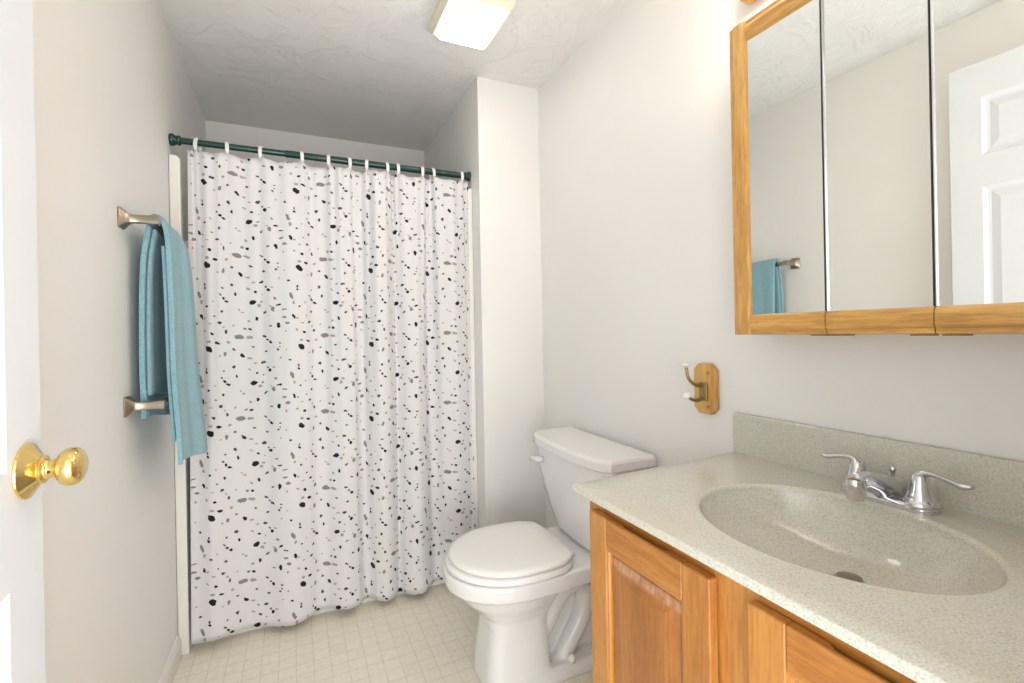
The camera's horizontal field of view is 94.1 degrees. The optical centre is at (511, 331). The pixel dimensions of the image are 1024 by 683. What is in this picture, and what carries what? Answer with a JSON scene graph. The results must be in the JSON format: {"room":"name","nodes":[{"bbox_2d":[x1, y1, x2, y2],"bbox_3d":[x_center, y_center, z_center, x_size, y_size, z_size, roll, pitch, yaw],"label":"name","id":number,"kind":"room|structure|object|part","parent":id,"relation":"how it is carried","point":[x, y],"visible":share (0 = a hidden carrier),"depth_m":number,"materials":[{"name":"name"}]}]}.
{"room":"bathroom","nodes":[
{"label":"bathroom","id":0,"kind":"room"},
{"bbox_2d":[32,0,205,682],"bbox_3d":[-0.707,0.022,0.462,0.100,2.286,4.629,-1,0,-25],"label":"wall","id":1,"kind":"structure","parent":0,"point":[112,84],"depth_m":1.10,"materials":[{"name":"paint"}]},
{"bbox_2d":[123,394,168,417],"bbox_3d":[-1.045,0.197,1.428,0.083,0.052,0.418,-1,0,-25],"label":"towel bar","id":2,"kind":"object","parent":1,"relation":"attached to","point":[130,405],"visible":0.56,"depth_m":1.25,"materials":[{"name":"silver metal"}]},
{"bbox_2d":[117,206,187,248],"bbox_3d":[-1.047,-0.291,1.411,0.083,0.052,0.418,-1,0,-25],"label":"towel bar","id":3,"kind":"object","parent":1,"relation":"attached to","point":[124,219],"visible":0.58,"depth_m":1.24,"materials":[{"name":"silver metal"}]},
{"bbox_3d":[-0.970,-0.292,1.243,0.083,0.052,0.048,-1,0,-25],"label":"bar post","id":4,"kind":"part","parent":3,"relation":"part of","materials":[{"name":"silver metal"}]},
{"bbox_2d":[139,214,207,464],"bbox_3d":[-1.034,0.044,1.483,0.122,0.732,0.406,-1,0,-25],"label":"hand towel","id":5,"kind":"object","parent":3,"relation":"hanging from","point":[168,351],"visible":0.92,"depth_m":1.37,"materials":[{"name":"teal fabric"}]},
{"bbox_2d":[158,636,180,682],"bbox_3d":[-0.785,1.125,0.815,0.013,0.084,1.972,-1,0,-25],"label":"baseboard","id":6,"kind":"structure","parent":1,"relation":"attached to","point":[168,674],"depth_m":1.60,"materials":[{"name":"white paint"}]},
{"bbox_2d":[168,133,470,180],"bbox_3d":[-0.726,-0.714,1.988,1.161,0.044,0.044,-1,0,-25],"label":"shower curtain rod","id":7,"kind":"object","parent":1,"relation":"attached to","point":[174,140],"visible":0.97,"depth_m":1.94,"materials":[{"name":"teal metal"}]},
{"bbox_2d":[193,138,201,151],"bbox_3d":[-1.174,-0.690,1.780,0.013,0.064,0.045,-1,0,-11],"label":"curtain ring","id":8,"kind":"object","parent":7,"relation":"hanging from","point":[195,140],"visible":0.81,"depth_m":1.76,"materials":[{"name":"white plastic"}]},
{"bbox_2d":[225,141,228,153],"bbox_3d":[-1.089,-0.691,1.819,0.013,0.064,0.045,-1,0,-33],"label":"curtain ring","id":9,"kind":"object","parent":7,"relation":"hanging from","point":[226,143],"visible":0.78,"depth_m":1.80,"materials":[{"name":"white plastic"}]},
{"bbox_2d":[258,146,263,157],"bbox_3d":[-0.984,-0.693,1.867,0.013,0.064,0.045,-1,0,-19],"label":"curtain ring","id":10,"kind":"object","parent":7,"relation":"hanging from","point":[260,154],"visible":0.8,"depth_m":1.85,"materials":[{"name":"white plastic"}]},
{"bbox_2d":[298,151,303,161],"bbox_3d":[-0.853,-0.696,1.927,0.013,0.064,0.045,-1,0,-37],"label":"curtain ring","id":11,"kind":"object","parent":7,"relation":"hanging from","point":[301,152],"visible":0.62,"depth_m":1.91,"materials":[{"name":"white plastic"}]},
{"bbox_2d":[327,155,330,164],"bbox_3d":[-0.757,-0.698,1.971,0.013,0.064,0.045,-1,0,-16],"label":"curtain ring","id":12,"kind":"object","parent":7,"relation":"hanging from","point":[328,156],"visible":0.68,"depth_m":1.95,"materials":[{"name":"white plastic"}]},
{"bbox_2d":[187,149,474,644],"bbox_3d":[-0.681,0.228,1.961,1.103,1.820,0.076,-1,0,-25],"label":"shower curtain","id":13,"kind":"object","parent":7,"relation":"hanging from","point":[336,471],"visible":0.97,"depth_m":1.94,"materials":[{"name":"fabric"}]},
{"bbox_2d":[346,157,351,169],"bbox_3d":[-0.685,-0.699,2.004,0.013,0.064,0.045,-1,0,-31],"label":"curtain ring","id":14,"kind":"object","parent":7,"relation":"hanging from","point":[349,158],"visible":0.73,"depth_m":1.99,"materials":[{"name":"white plastic"}]},
{"bbox_2d":[365,159,368,169],"bbox_3d":[-0.619,-0.701,2.035,0.013,0.064,0.045,-1,0,-13],"label":"curtain ring","id":15,"kind":"object","parent":7,"relation":"hanging from","point":[366,160],"visible":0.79,"depth_m":2.01,"materials":[{"name":"white plastic"}]},
{"bbox_2d":[383,162,388,172],"bbox_3d":[-0.546,-0.702,2.068,0.013,0.064,0.045,-1,0,-35],"label":"curtain ring","id":16,"kind":"object","parent":7,"relation":"hanging from","point":[387,163],"visible":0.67,"depth_m":2.05,"materials":[{"name":"white plastic"}]},
{"bbox_2d":[395,163,399,175],"bbox_3d":[-0.502,-0.703,2.088,0.013,0.064,0.045,-1,0,-29],"label":"curtain ring","id":17,"kind":"object","parent":7,"relation":"hanging from","point":[397,172],"visible":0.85,"depth_m":2.07,"materials":[{"name":"white plastic"}]},
{"bbox_2d":[420,167,423,176],"bbox_3d":[-0.401,-0.705,2.134,0.013,0.064,0.045,-1,0,-17],"label":"curtain ring","id":18,"kind":"object","parent":7,"relation":"hanging from","point":[422,168],"visible":0.76,"depth_m":2.11,"materials":[{"name":"white plastic"}]},
{"bbox_2d":[429,168,435,178],"bbox_3d":[-0.359,-0.706,2.153,0.013,0.064,0.045,-1,0,-34],"label":"curtain ring","id":19,"kind":"object","parent":7,"relation":"hanging from","point":[433,169],"visible":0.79,"depth_m":2.14,"materials":[{"name":"white plastic"}]},
{"bbox_2d":[459,172,463,180],"bbox_3d":[-0.234,-0.708,2.211,0.013,0.064,0.045,-1,0,-19],"label":"curtain ring","id":20,"kind":"object","parent":7,"relation":"hanging from","point":[462,173],"visible":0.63,"depth_m":2.19,"materials":[{"name":"white plastic"}]},
{"bbox_2d":[205,120,424,176],"bbox_3d":[-0.938,0.025,2.847,1.466,2.286,0.100,-1,0,-25],"label":"wall","id":21,"kind":"structure","parent":0,"point":[215,131],"depth_m":2.70,"materials":[{"name":"paint"}]},
{"bbox_2d":[173,583,592,682],"bbox_3d":[0.028,1.181,0.788,1.666,0.060,4.629,-1,0,-25],"label":"floor","id":22,"kind":"structure","parent":0,"point":[429,636],"depth_m":1.74,"materials":[{"name":"tile"}]},
{"bbox_2d":[169,154,477,655],"bbox_3d":[-0.873,0.260,2.349,1.160,1.815,0.854,-1,0,-25],"label":"shower stall","id":23,"kind":"object","parent":22,"relation":"on","point":[178,181],"visible":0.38,"depth_m":1.73,"materials":[{"name":"white plastic"}]},
{"bbox_3d":[-1.217,0.267,1.750,0.034,1.815,0.051,-1,0,-25],"label":"panel","id":24,"kind":"part","parent":23,"relation":"part of","materials":[{"name":"white plastic"}]},
{"bbox_3d":[-1.403,0.272,2.128,0.011,1.812,0.792,-1,0,-25],"label":"panel","id":25,"kind":"part","parent":23,"relation":"part of","materials":[{"name":"white plastic"}]},
{"bbox_3d":[-0.188,0.247,2.221,0.021,1.815,0.051,-1,0,-25],"label":"panel","id":26,"kind":"part","parent":23,"relation":"part of","materials":[{"name":"white plastic"}]},
{"bbox_2d":[443,427,655,682],"bbox_3d":[0.075,0.776,1.645,0.628,0.746,0.530,-1,0,-23],"label":"toilet","id":27,"kind":"object","parent":22,"relation":"on","point":[529,583],"visible":0.88,"depth_m":1.55,"materials":[{"name":"white ceramic"}]},
{"bbox_3d":[-0.025,0.751,1.603,0.396,0.020,0.380,-1,0,-23],"label":"seat","id":28,"kind":"part","parent":27,"relation":"part of","materials":[{"name":"white plastic"}]},
{"bbox_3d":[-0.021,0.728,1.604,0.382,0.020,0.374,-1,0,-23],"label":"lid","id":29,"kind":"part","parent":27,"relation":"part of","materials":[{"name":"white plastic"}]},
{"bbox_3d":[0.068,0.956,1.641,0.606,0.388,0.371,-1,0,-23],"label":"bowl","id":30,"kind":"part","parent":27,"relation":"part of","materials":[{"name":"white ceramic"}]},
{"bbox_3d":[0.084,0.495,1.859,0.019,0.028,0.067,-1,0,-23],"label":"lever arm","id":31,"kind":"part","parent":27,"relation":"part of","materials":[{"name":"silver metal"}]},
{"bbox_3d":[0.108,0.494,1.842,0.026,0.021,0.022,-1,0,-23],"label":"flush lever","id":32,"kind":"part","parent":27,"relation":"part of","materials":[{"name":"silver metal"}]},
{"bbox_3d":[0.264,0.603,1.729,0.181,0.326,0.503,-1,0,-23],"label":"tank","id":33,"kind":"part","parent":27,"relation":"part of","materials":[{"name":"white ceramic"}]},
{"bbox_3d":[0.255,0.419,1.726,0.220,0.039,0.530,-1,0,-23],"label":"tank lid","id":34,"kind":"part","parent":27,"relation":"part of","materials":[{"name":"white ceramic"}]},
{"bbox_2d":[590,501,916,682],"bbox_3d":[0.548,0.736,0.771,0.514,0.808,0.757,-1,0,-25],"label":"vanity cabinet","id":35,"kind":"object","parent":22,"relation":"on","point":[660,614],"visible":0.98,"depth_m":0.74,"materials":[{"name":"brown wood"}]},
{"bbox_3d":[0.237,0.692,0.847,0.010,0.532,0.204,-1,0,-25],"label":"door moulding","id":36,"kind":"part","parent":35,"relation":"part of","materials":[{"name":"brown wood"}]},
{"bbox_3d":[0.233,0.397,0.848,0.017,0.060,0.202,-1,0,-25],"label":"door rail","id":37,"kind":"part","parent":35,"relation":"part of","materials":[{"name":"brown wood"}]},
{"bbox_3d":[0.239,0.692,0.848,0.016,0.530,0.202,-1,0,-25],"label":"cabinet door","id":38,"kind":"part","parent":35,"relation":"part of","materials":[{"name":"brown wood"}]},
{"bbox_3d":[0.254,0.370,0.847,0.019,0.066,0.279,-1,0,-25],"label":"rail","id":39,"kind":"part","parent":35,"relation":"part of","materials":[{"name":"brown wood"}]},
{"bbox_3d":[0.397,0.689,0.498,0.010,0.532,0.219,-1,0,-25],"label":"door moulding","id":40,"kind":"part","parent":35,"relation":"part of","materials":[{"name":"brown wood"}]},
{"bbox_2d":[573,412,1023,682],"bbox_3d":[0.526,0.326,0.783,0.532,0.223,0.805,-1,0,-25],"label":"countertop","id":41,"kind":"structure","parent":35,"relation":"on","point":[930,599],"depth_m":0.79,"materials":[{"name":"stone"}]},
{"bbox_2d":[701,488,1005,593],"bbox_3d":[0.514,0.380,0.779,0.340,0.116,0.416,-1,0,-25],"label":"basin","id":42,"kind":"object","parent":41,"relation":"in","point":[847,546],"depth_m":0.84,"materials":[{"name":"stone"}]},
{"bbox_2d":[820,452,974,515],"bbox_3d":[0.684,0.285,0.868,0.196,0.094,0.158,-1,0,27],"label":"faucet","id":43,"kind":"object","parent":41,"relation":"on","point":[859,484],"visible":0.96,"depth_m":0.83,"materials":[{"name":"silver metal"}]},
{"bbox_3d":[0.654,0.252,0.946,0.024,0.025,0.075,-1,0,-38],"label":"lever","id":44,"kind":"part","parent":43,"relation":"part of","materials":[{"name":"silver metal"}]},
{"bbox_3d":[0.670,0.277,0.925,0.053,0.063,0.053,-1,0,-25],"label":"handle","id":45,"kind":"part","parent":43,"relation":"part of","materials":[{"name":"silver metal"}]},
{"bbox_3d":[0.667,0.290,0.868,0.139,0.085,0.043,-1,0,-25],"label":"spout","id":46,"kind":"part","parent":43,"relation":"part of","materials":[{"name":"silver metal"}]},
{"bbox_3d":[0.692,0.306,0.879,0.052,0.013,0.156,-1,0,-25],"label":"plate","id":47,"kind":"part","parent":43,"relation":"part of","materials":[{"name":"silver metal"}]},
{"bbox_3d":[0.714,0.277,0.893,0.011,0.051,0.011,-1,0,-25],"label":"lift rod","id":48,"kind":"part","parent":43,"relation":"part of","materials":[{"name":"silver metal"}]},
{"bbox_3d":[0.713,0.277,0.832,0.053,0.063,0.053,-1,0,-25],"label":"handle","id":49,"kind":"part","parent":43,"relation":"part of","materials":[{"name":"silver metal"}]},
{"bbox_3d":[0.721,0.251,0.800,0.024,0.026,0.089,-1,0,-14],"label":"lever","id":50,"kind":"part","parent":43,"relation":"part of","materials":[{"name":"silver metal"}]},
{"bbox_3d":[0.393,0.394,0.498,0.017,0.060,0.217,-1,0,-25],"label":"door rail","id":51,"kind":"part","parent":35,"relation":"part of","materials":[{"name":"brown wood"}]},
{"bbox_3d":[0.407,0.368,0.512,0.019,0.066,0.297,-1,0,-25],"label":"rail","id":52,"kind":"part","parent":35,"relation":"part of","materials":[{"name":"brown wood"}]},
{"bbox_2d":[156,0,625,150],"bbox_3d":[-0.018,-1.165,0.788,1.666,0.060,4.629,-1,0,-25],"label":"ceiling","id":53,"kind":"structure","parent":0,"point":[363,71],"depth_m":1.97,"materials":[{"name":"white paint"}]},
{"bbox_2d":[428,0,515,49],"bbox_3d":[-0.148,-1.102,1.693,0.242,0.062,0.265,-1,0,-25],"label":"ceiling light","id":54,"kind":"object","parent":53,"relation":"attached to","point":[471,23],"visible":1,"depth_m":1.65,"materials":[{"name":"beige plastic"}]},
{"bbox_2d":[424,77,545,527],"bbox_3d":[-0.192,0.011,2.612,0.304,2.286,0.948,-1,0,-25],"label":"wall partition","id":55,"kind":"structure","parent":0,"point":[492,133],"depth_m":2.18,"materials":[{"name":"paint"}]},
{"bbox_2d":[538,0,1023,527],"bbox_3d":[0.717,-0.006,1.114,0.100,2.286,4.629,-1,0,-25],"label":"wall","id":56,"kind":"structure","parent":0,"point":[635,147],"depth_m":1.46,"materials":[{"name":"paint"}]},
{"bbox_2d":[681,363,718,414],"bbox_3d":[0.518,0.160,1.332,0.085,0.145,0.078,-1,0,-25],"label":"robe hook","id":57,"kind":"object","parent":56,"relation":"attached to","point":[706,375],"visible":1,"depth_m":1.33,"materials":[{"name":"brown wood"}]},
{"bbox_3d":[0.539,0.169,1.342,0.008,0.052,0.028,-1,0,-25],"label":"hook plate","id":58,"kind":"part","parent":57,"relation":"part of","materials":[{"name":"gold metal"}]},
{"bbox_2d":[740,0,755,3],"bbox_3d":[0.671,-0.882,0.887,0.138,0.115,0.640,-1,0,-25],"label":"vanity light","id":59,"kind":"object","parent":56,"relation":"attached to","point":[743,1],"visible":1,"depth_m":1.19,"materials":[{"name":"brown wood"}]},
{"bbox_2d":[729,0,1023,335],"bbox_3d":[0.696,-0.352,0.877,0.121,0.718,0.602,-1,0,-25],"label":"medicine cabinet","id":60,"kind":"object","parent":56,"relation":"attached to","point":[878,145],"visible":1,"depth_m":0.85,"materials":[{"name":"brown wood"}]},
{"bbox_3d":[0.575,-0.685,1.013,0.026,0.046,0.168,-1,0,-25],"label":"door rail","id":61,"kind":"part","parent":60,"relation":"part of","materials":[{"name":"brown wood"}]},
{"bbox_3d":[0.583,-0.351,1.017,0.014,0.635,0.172,-1,0,-25],"label":"mirror door","id":62,"kind":"part","parent":60,"relation":"part of","materials":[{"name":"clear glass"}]},
{"bbox_3d":[0.588,-0.016,1.013,0.026,0.046,0.168,-1,0,-25],"label":"door rail","id":63,"kind":"part","parent":60,"relation":"part of","materials":[{"name":"brown wood"}]},
{"bbox_3d":[0.622,0.007,0.958,0.018,0.004,0.032,-1,0,-25],"label":"hinge plate","id":64,"kind":"part","parent":60,"relation":"part of","materials":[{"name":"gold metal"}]},
{"bbox_3d":[0.640,0.006,0.920,0.018,0.004,0.032,-1,0,-25],"label":"hinge plate","id":65,"kind":"part","parent":60,"relation":"part of","materials":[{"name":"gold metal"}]},
{"bbox_3d":[0.656,-0.352,0.858,0.014,0.635,0.171,-1,0,-25],"label":"mirror door","id":66,"kind":"part","parent":60,"relation":"part of","materials":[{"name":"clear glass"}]},
{"bbox_3d":[0.659,-0.018,0.857,0.026,0.046,0.172,-1,0,-25],"label":"door rail","id":67,"kind":"part","parent":60,"relation":"part of","materials":[{"name":"brown wood"}]},
{"bbox_3d":[0.694,0.005,0.802,0.018,0.004,0.032,-1,0,-25],"label":"hinge plate","id":68,"kind":"part","parent":60,"relation":"part of","materials":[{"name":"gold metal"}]},
{"bbox_3d":[0.712,0.005,0.762,0.018,0.004,0.032,-1,0,-25],"label":"hinge plate","id":69,"kind":"part","parent":60,"relation":"part of","materials":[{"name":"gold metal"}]},
{"bbox_3d":[0.728,-0.354,0.700,0.014,0.635,0.171,-1,0,-25],"label":"mirror door","id":70,"kind":"part","parent":60,"relation":"part of","materials":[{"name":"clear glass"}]},
{"bbox_3d":[0.731,-0.019,0.701,0.026,0.046,0.167,-1,0,-25],"label":"door rail","id":71,"kind":"part","parent":60,"relation":"part of","materials":[{"name":"brown wood"}]},
{"bbox_2d":[733,412,1023,527],"bbox_3d":[0.758,0.261,0.890,0.020,0.102,0.805,-1,0,-25],"label":"backsplash","id":72,"kind":"structure","parent":56,"relation":"attached to","point":[998,493],"depth_m":0.91,"materials":[{"name":"stone"}]},
{"bbox_3d":[0.290,0.003,0.166,1.466,2.286,0.120,-1,0,-25],"label":"doorway","id":73,"kind":"structure","parent":0,"visible":0},
{"bbox_2d":[0,0,87,682],"bbox_3d":[-0.485,0.122,0.315,0.097,2.062,0.793,-1,0,-25],"label":"door","id":74,"kind":"structure","parent":73,"relation":"attached to","point":[24,468],"depth_m":0.62,"materials":[{"name":"white paint"}]},
{"bbox_3d":[-0.607,0.184,0.647,0.044,0.051,0.051,-1,0,-25],"label":"knob","id":75,"kind":"part","parent":74,"relation":"part of","materials":[{"name":"gold metal"}]}
]}

